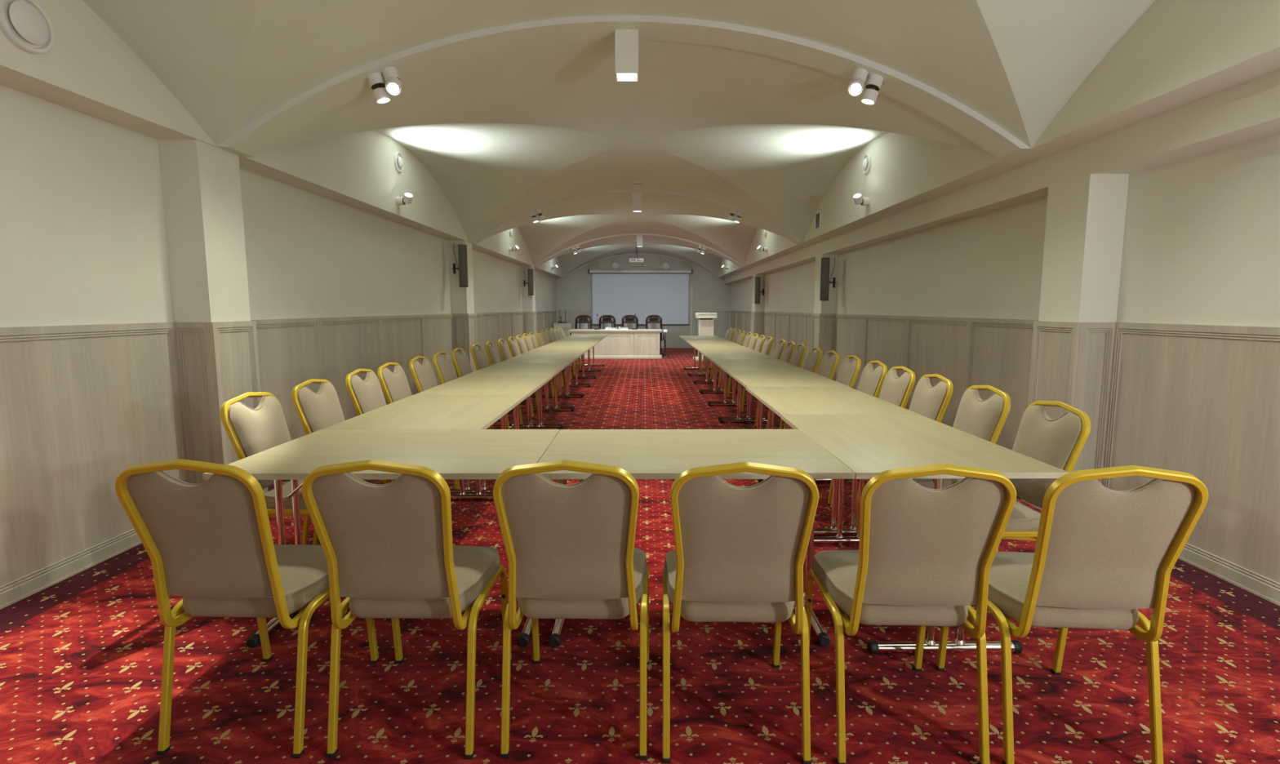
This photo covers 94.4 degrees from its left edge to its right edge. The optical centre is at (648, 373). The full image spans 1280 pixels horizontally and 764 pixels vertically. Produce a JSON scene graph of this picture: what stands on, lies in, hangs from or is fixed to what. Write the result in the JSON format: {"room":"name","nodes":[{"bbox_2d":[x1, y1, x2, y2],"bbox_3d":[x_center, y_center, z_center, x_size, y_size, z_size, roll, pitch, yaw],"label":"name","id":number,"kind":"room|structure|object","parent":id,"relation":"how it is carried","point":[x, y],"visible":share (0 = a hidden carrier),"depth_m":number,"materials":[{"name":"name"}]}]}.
{"room":"conference room","nodes":[
{"label":"conference room","id":0,"kind":"room"},
{"bbox_2d":[0,0,562,327],"bbox_3d":[-2.860,-1.220,9.021,0.240,3.125,21.450,0,6,0],"label":"wall","id":1,"kind":"structure","parent":0,"point":[83,242],"depth_m":3.43,"materials":[{"name":"paint"}]},
{"bbox_2d":[0,0,54,53],"bbox_3d":[-2.661,-1.503,2.539,0.044,0.236,0.236,0,6,0],"label":"air vent","id":2,"kind":"object","parent":1,"relation":"in","point":[25,24],"visible":1,"depth_m":2.52,"materials":[{"name":"white paint"}]},
{"bbox_2d":[0,541,142,609],"bbox_3d":[-2.966,0.327,9.191,0.026,0.012,21.450,0,6,0],"label":"baseboard","id":3,"kind":"structure","parent":1,"relation":"attached to","point":[140,542],"depth_m":2.95,"materials":[{"name":"brown wood"}]},
{"bbox_2d":[157,139,250,322],"bbox_3d":[-2.828,-0.254,3.846,0.252,2.340,0.370,0,6,0],"label":"pilaster","id":4,"kind":"object","parent":1,"relation":"attached to","point":[201,182],"depth_m":3.64,"materials":[{"name":"paint"}]},
{"bbox_2d":[0,310,557,606],"bbox_3d":[-2.853,-0.289,9.124,0.254,1.252,21.448,0,6,0],"label":"wainscoting","id":5,"kind":"structure","parent":1,"relation":"attached to","point":[81,406],"depth_m":3.32,"materials":[{"name":"brown wood"}]},
{"bbox_2d":[394,151,404,172],"bbox_3d":[-2.695,-2.288,6.419,0.044,0.210,0.210,0,6,0],"label":"air vent","id":6,"kind":"object","parent":1,"relation":"in","point":[398,159],"visible":1,"depth_m":6.40,"materials":[{"name":"white paint"}]},
{"bbox_2d":[395,192,413,205],"bbox_3d":[-2.630,-1.883,6.390,0.184,0.130,0.129,0,6,0],"label":"uplight","id":7,"kind":"object","parent":1,"relation":"attached to","point":[407,198],"visible":1,"depth_m":6.37,"materials":[{"name":"white paint"}]},
{"bbox_2d":[452,244,468,287],"bbox_3d":[-2.776,-1.592,8.742,0.141,0.645,0.410,-4,7,-32],"label":"speaker","id":8,"kind":"object","parent":1,"relation":"attached to","point":[462,249],"visible":1,"depth_m":8.58},
{"bbox_2d":[458,244,466,285],"bbox_3d":[-2.693,-1.562,8.577,0.100,0.573,0.006,-1,6,-12],"label":"grille","id":9,"kind":"object","parent":8,"relation":"attached to","point":[462,248],"depth_m":8.58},
{"bbox_2d":[448,240,474,313],"bbox_3d":[-2.874,-0.840,9.153,0.252,2.340,0.370,0,6,0],"label":"pilaster","id":10,"kind":"object","parent":1,"relation":"attached to","point":[462,298],"depth_m":8.94,"materials":[{"name":"paint"}]},
{"bbox_2d":[521,265,535,311],"bbox_3d":[-2.921,-1.422,14.421,0.252,2.340,0.370,0,6,0],"label":"pilaster","id":11,"kind":"object","parent":1,"relation":"attached to","point":[528,301],"depth_m":14.20,"materials":[{"name":"paint"}]},
{"bbox_2d":[523,268,533,295],"bbox_3d":[-2.836,-2.168,14.004,0.137,0.655,0.409,-4,7,-30],"label":"speaker","id":12,"kind":"object","parent":1,"relation":"attached to","point":[531,289],"visible":1,"depth_m":13.84},
{"bbox_2d":[528,269,533,294],"bbox_3d":[-2.755,-2.136,13.836,0.100,0.578,0.006,-2,7,-14],"label":"grille","id":13,"kind":"object","parent":12,"relation":"attached to","point":[530,271],"depth_m":13.83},
{"bbox_2d":[82,0,1155,277],"bbox_3d":[-0.186,-2.399,9.040,5.110,0.785,21.000,0,6,0],"label":"ceiling","id":14,"kind":"structure","parent":0,"point":[504,135],"depth_m":4.17,"materials":[{"name":"paint"}]},
{"bbox_2d":[367,66,401,103],"bbox_3d":[-1.667,-1.825,3.735,0.228,0.216,0.140,0,6,0],"label":"spotlight","id":15,"kind":"object","parent":14,"relation":"attached to","point":[392,86],"visible":1,"depth_m":3.72,"materials":[{"name":"white paint"}]},
{"bbox_2d":[529,208,545,222],"bbox_3d":[-1.708,-2.414,9.073,0.238,0.217,0.110,-1,6,-9],"label":"spotlight","id":16,"kind":"object","parent":14,"relation":"attached to","point":[539,211],"visible":1,"depth_m":9.04,"materials":[{"name":"white paint"}]},
{"bbox_2d":[217,14,1031,158],"bbox_3d":[-0.140,-1.845,3.794,5.130,0.836,0.250,0,6,0],"label":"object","id":17,"kind":"structure","parent":14,"relation":"attached to","point":[271,127],"depth_m":3.73,"materials":[{"name":"paint"}]},
{"bbox_2d":[614,29,638,81],"bbox_3d":[-0.140,-2.053,3.827,0.147,0.268,0.147,0,6,0],"label":"ceiling light","id":18,"kind":"object","parent":14,"relation":"hanging from","point":[626,41],"visible":1,"depth_m":3.76,"materials":[{"name":"white paint"}]},
{"bbox_2d":[468,189,803,244],"bbox_3d":[-0.186,-2.432,9.112,5.130,0.836,0.250,0,6,0],"label":"trim","id":19,"kind":"structure","parent":14,"relation":"attached to","point":[482,236],"depth_m":9.02,"materials":[{"name":"paint"}]},
{"bbox_2d":[632,193,642,212],"bbox_3d":[-0.177,-2.643,9.164,0.147,0.268,0.147,0,6,0],"label":"ceiling light","id":20,"kind":"object","parent":14,"relation":"hanging from","point":[637,197],"visible":1,"depth_m":9.09,"materials":[{"name":"white paint"}]},
{"bbox_2d":[533,233,744,266],"bbox_3d":[-0.233,-3.019,14.429,5.130,0.836,0.250,0,6,0],"label":"trim","id":21,"kind":"structure","parent":14,"relation":"attached to","point":[562,251],"depth_m":14.32,"materials":[{"name":"paint"}]},
{"bbox_2d":[727,208,742,222],"bbox_3d":[1.329,-2.421,9.105,0.243,0.218,0.118,0,6,0],"label":"spotlight","id":22,"kind":"object","parent":14,"relation":"attached to","point":[732,211],"visible":1,"depth_m":9.06,"materials":[{"name":"white paint"}]},
{"bbox_2d":[848,67,883,105],"bbox_3d":[1.378,-1.831,3.760,0.239,0.218,0.138,0,6,0],"label":"spotlight","id":23,"kind":"object","parent":14,"relation":"attached to","point":[874,82],"visible":1,"depth_m":3.74,"materials":[{"name":"white paint"}]},
{"bbox_2d":[0,347,1279,763],"bbox_3d":[-0.080,0.330,9.217,5.800,0.001,21.450,0,6,0],"label":"floor","id":24,"kind":"structure","parent":0,"point":[82,655],"depth_m":2.15,"materials":[{"name":"red carpet"}]},
{"bbox_2d":[115,458,379,758],"bbox_3d":[-1.259,0.667,1.930,0.441,0.934,0.591,0,6,2],"label":"banquet chair","id":25,"kind":"object","parent":24,"relation":"on","point":[210,543],"visible":0.95,"depth_m":1.72,"materials":[{"name":"beige fabric"}]},
{"bbox_2d":[220,391,376,544],"bbox_3d":[-1.670,0.557,2.921,0.591,0.934,0.441,0,6,1],"label":"banquet chair","id":26,"kind":"object","parent":24,"relation":"on","point":[250,431],"visible":0.44,"depth_m":2.79,"materials":[{"name":"fabric"}]},
{"bbox_2d":[291,378,389,544],"bbox_3d":[-1.669,0.498,3.457,0.591,0.934,0.441,0,6,1],"label":"banquet chair","id":27,"kind":"object","parent":24,"relation":"on","point":[321,410],"visible":0.29,"depth_m":3.32,"materials":[{"name":"fabric"}]},
{"bbox_2d":[202,429,559,648],"bbox_3d":[-1.034,0.690,2.591,1.188,0.740,0.787,0,6,0],"label":"folding table","id":28,"kind":"object","parent":24,"relation":"on","point":[453,454],"visible":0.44,"depth_m":2.48,"materials":[{"name":"brown wood"}]},
{"bbox_2d":[345,368,457,488],"bbox_3d":[-1.676,0.433,4.046,0.591,0.934,0.441,0,6,0],"label":"banquet chair","id":29,"kind":"object","parent":24,"relation":"on","point":[366,395],"visible":0.36,"depth_m":3.92,"materials":[{"name":"fabric"}]},
{"bbox_2d":[302,459,512,759],"bbox_3d":[-0.745,0.668,1.923,0.441,0.934,0.591,0,6,1],"label":"banquet chair","id":30,"kind":"object","parent":24,"relation":"on","point":[388,548],"visible":0.98,"depth_m":1.71,"materials":[{"name":"fabric"}]},
{"bbox_2d":[377,362,460,488],"bbox_3d":[-1.688,0.380,4.525,0.591,0.934,0.441,0,6,-1],"label":"banquet chair","id":31,"kind":"object","parent":24,"relation":"on","point":[395,385],"visible":0.34,"depth_m":4.38,"materials":[{"name":"fabric"}]},
{"bbox_2d":[323,394,526,499],"bbox_3d":[-1.238,0.581,3.573,0.787,0.740,1.188,0,6,0],"label":"folding table","id":32,"kind":"object","parent":24,"relation":"on","point":[439,411],"visible":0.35,"depth_m":3.41,"materials":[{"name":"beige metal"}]},
{"bbox_2d":[409,355,490,429],"bbox_3d":[-1.693,0.316,5.110,0.591,0.934,0.441,0,6,0],"label":"banquet chair","id":33,"kind":"object","parent":24,"relation":"on","point":[424,375],"visible":0.36,"depth_m":4.96,"materials":[{"name":"fabric"}]},
{"bbox_2d":[432,351,493,429],"bbox_3d":[-1.698,0.256,5.654,0.591,0.934,0.441,0,6,1],"label":"banquet chair","id":34,"kind":"object","parent":24,"relation":"on","point":[445,368],"visible":0.4,"depth_m":5.50,"materials":[{"name":"fabric"}]},
{"bbox_2d":[451,347,509,429],"bbox_3d":[-1.696,0.200,6.158,0.591,0.934,0.441,0,6,-1],"label":"banquet chair","id":35,"kind":"object","parent":24,"relation":"on","point":[461,362],"visible":0.36,"depth_m":5.99,"materials":[{"name":"fabric"}]},
{"bbox_2d":[413,375,553,493],"bbox_3d":[-1.246,0.451,4.755,0.787,0.740,1.188,0,6,0],"label":"folding table","id":36,"kind":"object","parent":24,"relation":"on","point":[465,384],"visible":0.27,"depth_m":4.54,"materials":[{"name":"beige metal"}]},
{"bbox_2d":[470,343,529,424],"bbox_3d":[-1.707,0.126,6.828,0.591,0.934,0.441,0,6,0],"label":"banquet chair","id":37,"kind":"object","parent":24,"relation":"on","point":[479,357],"visible":0.33,"depth_m":6.66,"materials":[{"name":"fabric"}]},
{"bbox_2d":[484,341,537,418],"bbox_3d":[-1.704,0.065,7.382,0.591,0.934,0.441,0,6,-2],"label":"banquet chair","id":38,"kind":"object","parent":24,"relation":"on","point":[491,351],"visible":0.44,"depth_m":7.22,"materials":[{"name":"fabric"}]},
{"bbox_2d":[465,363,568,429],"bbox_3d":[-1.263,0.320,5.938,0.787,0.740,1.188,0,6,0],"label":"folding table","id":39,"kind":"object","parent":24,"relation":"on","point":[497,369],"visible":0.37,"depth_m":5.89,"materials":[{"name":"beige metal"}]},
{"bbox_2d":[497,338,545,399],"bbox_3d":[-1.710,-0.005,8.012,0.591,0.934,0.441,0,6,0],"label":"banquet chair","id":40,"kind":"object","parent":24,"relation":"on","point":[504,348],"visible":0.38,"depth_m":7.85,"materials":[{"name":"fabric"}]},
{"bbox_2d":[506,336,554,402],"bbox_3d":[-1.709,-0.066,8.565,0.591,0.934,0.441,0,6,1],"label":"banquet chair","id":41,"kind":"object","parent":24,"relation":"on","point":[513,346],"visible":0.4,"depth_m":8.43,"materials":[{"name":"fabric"}]},
{"bbox_2d":[515,334,558,395],"bbox_3d":[-1.715,-0.124,9.095,0.591,0.934,0.441,0,6,0],"label":"banquet chair","id":42,"kind":"object","parent":24,"relation":"on","point":[522,347],"visible":0.38,"depth_m":8.94,"materials":[{"name":"fabric"}]},
{"bbox_2d":[497,354,581,427],"bbox_3d":[-1.266,0.190,7.121,0.787,0.740,1.188,0,6,0],"label":"folding table","id":43,"kind":"object","parent":24,"relation":"on","point":[522,358],"visible":0.66,"depth_m":7.03,"materials":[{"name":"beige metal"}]},
{"bbox_2d":[522,333,563,388],"bbox_3d":[-1.732,-0.187,9.659,0.591,0.934,0.441,0,6,1],"label":"banquet chair","id":44,"kind":"object","parent":24,"relation":"on","point":[527,340],"visible":0.35,"depth_m":9.52,"materials":[{"name":"fabric"}]},
{"bbox_2d":[528,332,565,387],"bbox_3d":[-1.733,-0.242,10.163,0.591,0.934,0.441,0,6,-1],"label":"banquet chair","id":45,"kind":"object","parent":24,"relation":"on","point":[533,338],"visible":0.35,"depth_m":10.00,"materials":[{"name":"fabric"}]},
{"bbox_2d":[521,348,589,409],"bbox_3d":[-1.282,0.059,8.304,0.787,0.740,1.188,0,6,0],"label":"folding table","id":46,"kind":"object","parent":24,"relation":"on","point":[536,351],"visible":0.53,"depth_m":8.29,"materials":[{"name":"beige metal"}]},
{"bbox_2d":[540,329,574,379],"bbox_3d":[-1.738,-0.369,11.312,0.591,0.934,0.441,0,6,0],"label":"banquet chair","id":47,"kind":"object","parent":24,"relation":"on","point":[544,333],"visible":0.37,"depth_m":11.15,"materials":[{"name":"fabric"}]},
{"bbox_2d":[552,322,573,337],"bbox_3d":[-2.662,-1.133,18.502,0.580,0.870,0.546,0,6,0],"label":"base cabinet","id":48,"kind":"object","parent":24,"relation":"on","point":[566,326],"visible":0.33,"depth_m":18.22,"materials":[{"name":"beige wood"}]},
{"bbox_2d":[537,343,595,396],"bbox_3d":[-1.286,-0.072,9.487,0.787,0.740,1.188,0,6,0],"label":"folding table","id":49,"kind":"object","parent":24,"relation":"on","point":[589,346],"visible":0.58,"depth_m":9.25,"materials":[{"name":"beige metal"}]},
{"bbox_2d":[493,460,649,759],"bbox_3d":[-0.222,0.668,1.920,0.441,0.934,0.591,0,6,1],"label":"banquet chair","id":50,"kind":"object","parent":24,"relation":"on","point":[571,553],"visible":1,"depth_m":1.70,"materials":[{"name":"fabric"}]},
{"bbox_2d":[550,339,600,385],"bbox_3d":[-1.300,-0.202,10.669,0.787,0.740,1.188,0,6,0],"label":"folding table","id":51,"kind":"object","parent":24,"relation":"on","point":[559,341],"visible":0.45,"depth_m":10.86,"materials":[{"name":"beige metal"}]},
{"bbox_2d":[560,336,604,376],"bbox_3d":[-1.314,-0.333,11.852,0.787,0.740,1.188,0,6,0],"label":"folding table","id":52,"kind":"object","parent":24,"relation":"on","point":[601,338],"visible":0.56,"depth_m":12.05,"materials":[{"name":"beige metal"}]},
{"bbox_2d":[575,315,591,328],"bbox_3d":[-1.846,-1.061,16.620,0.621,1.140,0.622,0,6,-1],"label":"office chair","id":53,"kind":"object","parent":24,"relation":"on","point":[582,322],"visible":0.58,"depth_m":16.75,"materials":[{"name":"leather"}]},
{"bbox_2d":[569,333,608,371],"bbox_3d":[-1.319,-0.464,13.035,0.787,0.740,1.188,0,6,0],"label":"folding table","id":54,"kind":"object","parent":24,"relation":"on","point":[574,335],"visible":0.48,"depth_m":13.14,"materials":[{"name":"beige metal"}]},
{"bbox_2d":[599,315,615,328],"bbox_3d":[-1.189,-1.062,16.625,0.621,1.140,0.622,0,6,2],"label":"office chair","id":55,"kind":"object","parent":24,"relation":"on","point":[605,321],"visible":0.52,"depth_m":16.75,"materials":[{"name":"leather"}]},
{"bbox_2d":[568,328,662,359],"bbox_3d":[-0.874,-0.797,15.937,2.450,0.765,0.730,0,6,0],"label":"desk","id":56,"kind":"object","parent":24,"relation":"on","point":[628,344],"visible":0.84,"depth_m":15.63,"materials":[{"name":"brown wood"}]},
{"bbox_2d":[622,315,638,328],"bbox_3d":[-0.524,-1.062,16.631,0.621,1.140,0.622,0,6,-2],"label":"office chair","id":57,"kind":"object","parent":24,"relation":"on","point":[629,322],"visible":0.48,"depth_m":16.76,"materials":[{"name":"leather"}]},
{"bbox_2d":[645,315,663,355],"bbox_3d":[0.141,-1.063,16.637,0.621,1.140,0.622,0,6,1],"label":"office chair","id":58,"kind":"object","parent":24,"relation":"on","point":[652,322],"visible":0.56,"depth_m":16.76,"materials":[{"name":"leather"}]},
{"bbox_2d":[537,429,855,647],"bbox_3d":[0.159,0.689,2.595,1.188,0.740,0.787,0,6,0],"label":"folding table","id":59,"kind":"object","parent":24,"relation":"on","point":[644,454],"visible":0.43,"depth_m":2.48,"materials":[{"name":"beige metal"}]},
{"bbox_2d":[679,335,722,375],"bbox_3d":[1.060,-0.382,12.299,0.787,0.740,1.188,0,6,0],"label":"folding table","id":60,"kind":"object","parent":24,"relation":"on","point":[682,337],"visible":0.7,"depth_m":12.05,"materials":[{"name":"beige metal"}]},
{"bbox_2d":[693,312,717,360],"bbox_3d":[1.472,-0.947,15.252,0.620,1.215,0.480,0,6,0],"label":"lectern","id":61,"kind":"object","parent":24,"relation":"on","point":[705,323],"visible":0.62,"depth_m":15.07,"materials":[{"name":"beige wood"}]},
{"bbox_2d":[684,338,731,382],"bbox_3d":[1.090,-0.251,11.112,0.787,0.740,1.188,0,6,0],"label":"folding table","id":62,"kind":"object","parent":24,"relation":"on","point":[687,340],"visible":0.48,"depth_m":11.13,"materials":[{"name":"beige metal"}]},
{"bbox_2d":[688,342,742,392],"bbox_3d":[1.096,-0.120,9.925,0.787,0.740,1.188,0,6,0],"label":"folding table","id":63,"kind":"object","parent":24,"relation":"on","point":[693,344],"visible":0.52,"depth_m":9.88,"materials":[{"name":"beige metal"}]},
{"bbox_2d":[693,346,757,404],"bbox_3d":[1.113,0.011,8.738,0.787,0.740,1.188,0,6,0],"label":"folding table","id":64,"kind":"object","parent":24,"relation":"on","point":[700,348],"visible":0.48,"depth_m":8.88,"materials":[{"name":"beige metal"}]},
{"bbox_2d":[710,330,745,379],"bbox_3d":[1.448,-0.320,10.862,0.591,0.934,0.441,0,6,-1],"label":"banquet chair","id":65,"kind":"object","parent":24,"relation":"on","point":[741,335],"visible":0.35,"depth_m":10.72,"materials":[{"name":"fabric"}]},
{"bbox_2d":[716,332,752,387],"bbox_3d":[1.459,-0.243,10.166,0.591,0.934,0.441,0,6,-1],"label":"banquet chair","id":66,"kind":"object","parent":24,"relation":"on","point":[748,335],"visible":0.27,"depth_m":10.01,"materials":[{"name":"fabric"}]},
{"bbox_2d":[718,333,759,388],"bbox_3d":[1.468,-0.186,9.657,0.591,0.934,0.441,0,6,-2],"label":"banquet chair","id":67,"kind":"object","parent":24,"relation":"on","point":[753,341],"visible":0.38,"depth_m":9.53,"materials":[{"name":"fabric"}]},
{"bbox_2d":[701,351,778,421],"bbox_3d":[1.119,0.142,7.550,0.787,0.740,1.188,0,6,0],"label":"folding table","id":68,"kind":"object","parent":24,"relation":"on","point":[711,356],"visible":0.62,"depth_m":7.38,"materials":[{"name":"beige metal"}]},
{"bbox_2d":[662,462,818,763],"bbox_3d":[0.264,0.670,1.901,0.441,0.934,0.591,0,6,1],"label":"banquet chair","id":69,"kind":"object","parent":24,"relation":"on","point":[739,554],"visible":1,"depth_m":1.68,"materials":[{"name":"fabric"}]},
{"bbox_2d":[727,334,765,397],"bbox_3d":[1.470,-0.126,9.105,0.591,0.934,0.441,0,6,0],"label":"banquet chair","id":70,"kind":"object","parent":24,"relation":"on","point":[759,344],"visible":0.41,"depth_m":8.93,"materials":[{"name":"fabric"}]},
{"bbox_2d":[727,336,773,398],"bbox_3d":[1.476,-0.067,8.577,0.591,0.934,0.441,0,6,-1],"label":"banquet chair","id":71,"kind":"object","parent":24,"relation":"on","point":[767,344],"visible":0.33,"depth_m":8.44,"materials":[{"name":"fabric"}]},
{"bbox_2d":[711,360,806,429],"bbox_3d":[1.134,0.273,6.363,0.787,0.740,1.188,0,6,0],"label":"folding table","id":72,"kind":"object","parent":24,"relation":"on","point":[725,365],"visible":0.46,"depth_m":6.32,"materials":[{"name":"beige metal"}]},
{"bbox_2d":[735,339,786,406],"bbox_3d":[1.485,0.016,7.824,0.591,0.934,0.441,0,6,0],"label":"banquet chair","id":73,"kind":"object","parent":24,"relation":"on","point":[780,346],"visible":0.34,"depth_m":7.66,"materials":[{"name":"fabric"}]},
{"bbox_2d":[741,341,795,413],"bbox_3d":[1.487,0.068,7.354,0.591,0.934,0.441,0,6,-1],"label":"banquet chair","id":74,"kind":"object","parent":24,"relation":"on","point":[787,353],"visible":0.31,"depth_m":7.26,"materials":[{"name":"fabric"}]},
{"bbox_2d":[751,343,806,427],"bbox_3d":[1.483,0.124,6.846,0.591,0.934,0.441,0,6,-1],"label":"banquet chair","id":75,"kind":"object","parent":24,"relation":"on","point":[797,357],"visible":0.37,"depth_m":6.68,"materials":[{"name":"fabric"}]},
{"bbox_2d":[726,370,849,429],"bbox_3d":[1.148,0.404,5.176,0.787,0.740,1.188,0,6,0],"label":"folding table","id":76,"kind":"object","parent":24,"relation":"on","point":[745,378],"visible":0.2,"depth_m":5.07,"materials":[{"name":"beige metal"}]},
{"bbox_2d":[765,346,822,429],"bbox_3d":[1.490,0.189,6.262,0.591,0.934,0.441,0,6,0],"label":"banquet chair","id":77,"kind":"object","parent":24,"relation":"on","point":[812,362],"visible":0.3,"depth_m":6.09,"materials":[{"name":"fabric"}]},
{"bbox_2d":[779,350,839,429],"bbox_3d":[1.497,0.245,5.752,0.591,0.934,0.441,0,6,-1],"label":"banquet chair","id":78,"kind":"object","parent":24,"relation":"on","point":[828,366],"visible":0.33,"depth_m":5.59,"materials":[{"name":"fabric"}]},
{"bbox_2d":[783,355,861,429],"bbox_3d":[1.509,0.304,5.212,0.591,0.934,0.441,0,6,1],"label":"banquet chair","id":79,"kind":"object","parent":24,"relation":"on","point":[848,372],"visible":0.3,"depth_m":5.06,"materials":[{"name":"fabric"}]},
{"bbox_2d":[746,386,919,535],"bbox_3d":[1.143,0.535,3.989,0.787,0.740,1.188,0,6,0],"label":"folding table","id":80,"kind":"object","parent":24,"relation":"on","point":[780,400],"visible":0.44,"depth_m":3.73,"materials":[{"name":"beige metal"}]},
{"bbox_2d":[826,366,915,506],"bbox_3d":[1.512,0.415,4.211,0.591,0.934,0.441,0,6,-2],"label":"banquet chair","id":81,"kind":"object","parent":24,"relation":"on","point":[895,390],"visible":0.36,"depth_m":4.07,"materials":[{"name":"fabric"}]},
{"bbox_2d":[857,360,887,397],"bbox_3d":[1.510,0.364,4.674,0.591,0.934,0.441,0,6,0],"label":"banquet chair","id":82,"kind":"object","parent":24,"relation":"on","point":[871,381],"visible":0.26,"depth_m":4.53,"materials":[{"name":"fabric"}]},
{"bbox_2d":[829,373,953,528],"bbox_3d":[1.513,0.470,3.717,0.591,0.934,0.441,0,6,-1],"label":"banquet chair","id":83,"kind":"object","parent":24,"relation":"on","point":[927,401],"visible":0.34,"depth_m":3.58,"materials":[{"name":"fabric"}]},
{"bbox_2d":[804,463,1016,763],"bbox_3d":[0.783,0.672,1.882,0.441,0.934,0.591,0,6,2],"label":"banquet chair","id":84,"kind":"object","parent":24,"relation":"on","point":[924,556],"visible":1,"depth_m":1.67,"materials":[{"name":"fabric"}]},
{"bbox_2d":[781,414,1068,655],"bbox_3d":[1.147,0.666,2.801,0.787,0.740,1.188,0,6,0],"label":"folding table","id":85,"kind":"object","parent":24,"relation":"on","point":[869,446],"visible":0.59,"depth_m":2.53,"materials":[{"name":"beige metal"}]},
{"bbox_2d":[869,385,1010,488],"bbox_3d":[1.524,0.529,3.179,0.591,0.934,0.441,0,6,-1],"label":"banquet chair","id":86,"kind":"object","parent":24,"relation":"on","point":[985,420],"visible":0.34,"depth_m":3.04,"materials":[{"name":"fabric"}]},
{"bbox_2d":[939,400,1090,630],"bbox_3d":[1.525,0.588,2.646,0.591,0.934,0.441,0,6,0],"label":"banquet chair","id":87,"kind":"object","parent":24,"relation":"on","point":[1059,442],"visible":0.51,"depth_m":2.51,"materials":[{"name":"fabric"}]},
{"bbox_2d":[935,465,1208,763],"bbox_3d":[1.278,0.674,1.866,0.441,0.934,0.591,0,6,3],"label":"banquet chair","id":88,"kind":"object","parent":24,"relation":"on","point":[1102,555],"visible":0.96,"depth_m":1.65,"materials":[{"name":"fabric"}]},
{"bbox_2d":[555,252,730,346],"bbox_3d":[-0.173,-2.487,19.695,5.900,3.300,0.001,0,6,0],"label":"wall","id":89,"kind":"structure","parent":0,"point":[574,291],"depth_m":19.65,"materials":[{"name":"paint"}]},
{"bbox_2d":[587,269,693,324],"bbox_3d":[-0.272,-2.509,19.599,3.434,1.815,0.185,0,6,0],"label":"projection screen","id":90,"kind":"object","parent":89,"relation":"attached to","point":[618,294],"visible":0.88,"depth_m":19.55,"materials":[{"name":"white fabric"}]},
{"bbox_2d":[563,253,717,277],"bbox_3d":[-0.278,-3.582,19.523,5.130,0.836,0.100,0,6,0],"label":"trim","id":91,"kind":"structure","parent":89,"relation":"attached to","point":[632,253],"depth_m":19.47,"materials":[{"name":"paint"}]},
{"bbox_2d":[556,310,729,338],"bbox_3d":[-0.174,-1.468,19.797,5.755,1.252,0.022,0,6,0],"label":"trim","id":92,"kind":"structure","parent":89,"relation":"attached to","point":[722,324],"depth_m":19.76,"materials":[{"name":"brown wood"}]},
{"bbox_2d":[664,284,693,347],"bbox_3d":[0.997,-1.887,19.727,0.950,2.100,0.089,0,6,0],"label":"door","id":93,"kind":"structure","parent":89,"relation":"in","point":[673,331],"depth_m":19.79,"materials":[{"name":"paint"}]},
{"bbox_2d":[717,0,1279,327],"bbox_3d":[2.595,-1.225,9.068,0.450,3.125,21.450,0,6,0],"label":"wall","id":94,"kind":"structure","parent":0,"point":[1185,104],"depth_m":3.38,"materials":[{"name":"paint"}]},
{"bbox_2d":[751,274,764,311],"bbox_3d":[2.668,-1.316,14.401,0.252,2.135,0.370,0,6,0],"label":"pilaster","id":95,"kind":"object","parent":94,"relation":"attached to","point":[760,307],"depth_m":14.18,"materials":[{"name":"paint"}]},
{"bbox_2d":[755,276,764,303],"bbox_3d":[2.622,-1.962,13.987,0.203,0.640,0.367,2,6,13],"label":"speaker","id":96,"kind":"object","parent":94,"relation":"attached to","point":[757,279],"visible":1,"depth_m":13.83},
{"bbox_2d":[755,277,759,302],"bbox_3d":[2.538,-1.943,13.823,0.100,0.588,0.006,2,6,13],"label":"grille","id":97,"kind":"object","parent":96,"relation":"attached to","point":[757,279],"depth_m":13.82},
{"bbox_2d":[813,253,838,313],"bbox_3d":[2.714,-0.732,9.114,0.252,2.135,0.370,0,6,0],"label":"pilaster","id":98,"kind":"object","parent":94,"relation":"attached to","point":[829,306],"depth_m":8.90,"materials":[{"name":"paint"}]},
{"bbox_2d":[819,257,835,300],"bbox_3d":[2.630,-1.385,8.712,0.145,0.630,0.415,4,7,31],"label":"speaker","id":99,"kind":"object","parent":94,"relation":"attached to","point":[824,268],"visible":1,"depth_m":8.55},
{"bbox_2d":[821,257,829,298],"bbox_3d":[2.546,-1.365,8.544,0.100,0.578,0.006,1,6,11],"label":"grille","id":100,"kind":"object","parent":99,"relation":"attached to","point":[824,261],"depth_m":8.54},
{"bbox_2d":[853,193,869,205],"bbox_3d":[2.305,-1.888,6.433,0.184,0.130,0.129,0,6,0],"label":"uplight","id":101,"kind":"object","parent":94,"relation":"attached to","point":[858,199],"visible":1,"depth_m":6.41,"materials":[{"name":"white paint"}]},
{"bbox_2d":[862,153,871,173],"bbox_3d":[2.369,-2.289,6.469,0.044,0.210,0.210,0,6,0],"label":"air vent","id":102,"kind":"object","parent":94,"relation":"in","point":[866,164],"visible":1,"depth_m":6.44,"materials":[{"name":"white paint"}]},
{"bbox_2d":[729,310,1279,603],"bbox_3d":[2.693,-0.295,9.172,0.254,1.252,21.448,0,6,0],"label":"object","id":103,"kind":"structure","parent":94,"relation":"attached to","point":[1202,402],"depth_m":3.46,"materials":[{"name":"brown wood"}]},
{"bbox_2d":[1038,173,1128,322],"bbox_3d":[2.761,-0.149,3.836,0.252,2.135,0.370,0,6,0],"label":"pilaster","id":104,"kind":"object","parent":94,"relation":"attached to","point":[1086,215],"depth_m":3.62,"materials":[{"name":"paint"}]},
{"bbox_2d":[1177,556,1279,605],"bbox_3d":[2.807,0.322,9.241,0.026,0.012,21.450,0,6,0],"label":"baseboard","id":105,"kind":"structure","parent":94,"relation":"attached to","point":[1179,557],"depth_m":2.90,"materials":[{"name":"brown wood"}]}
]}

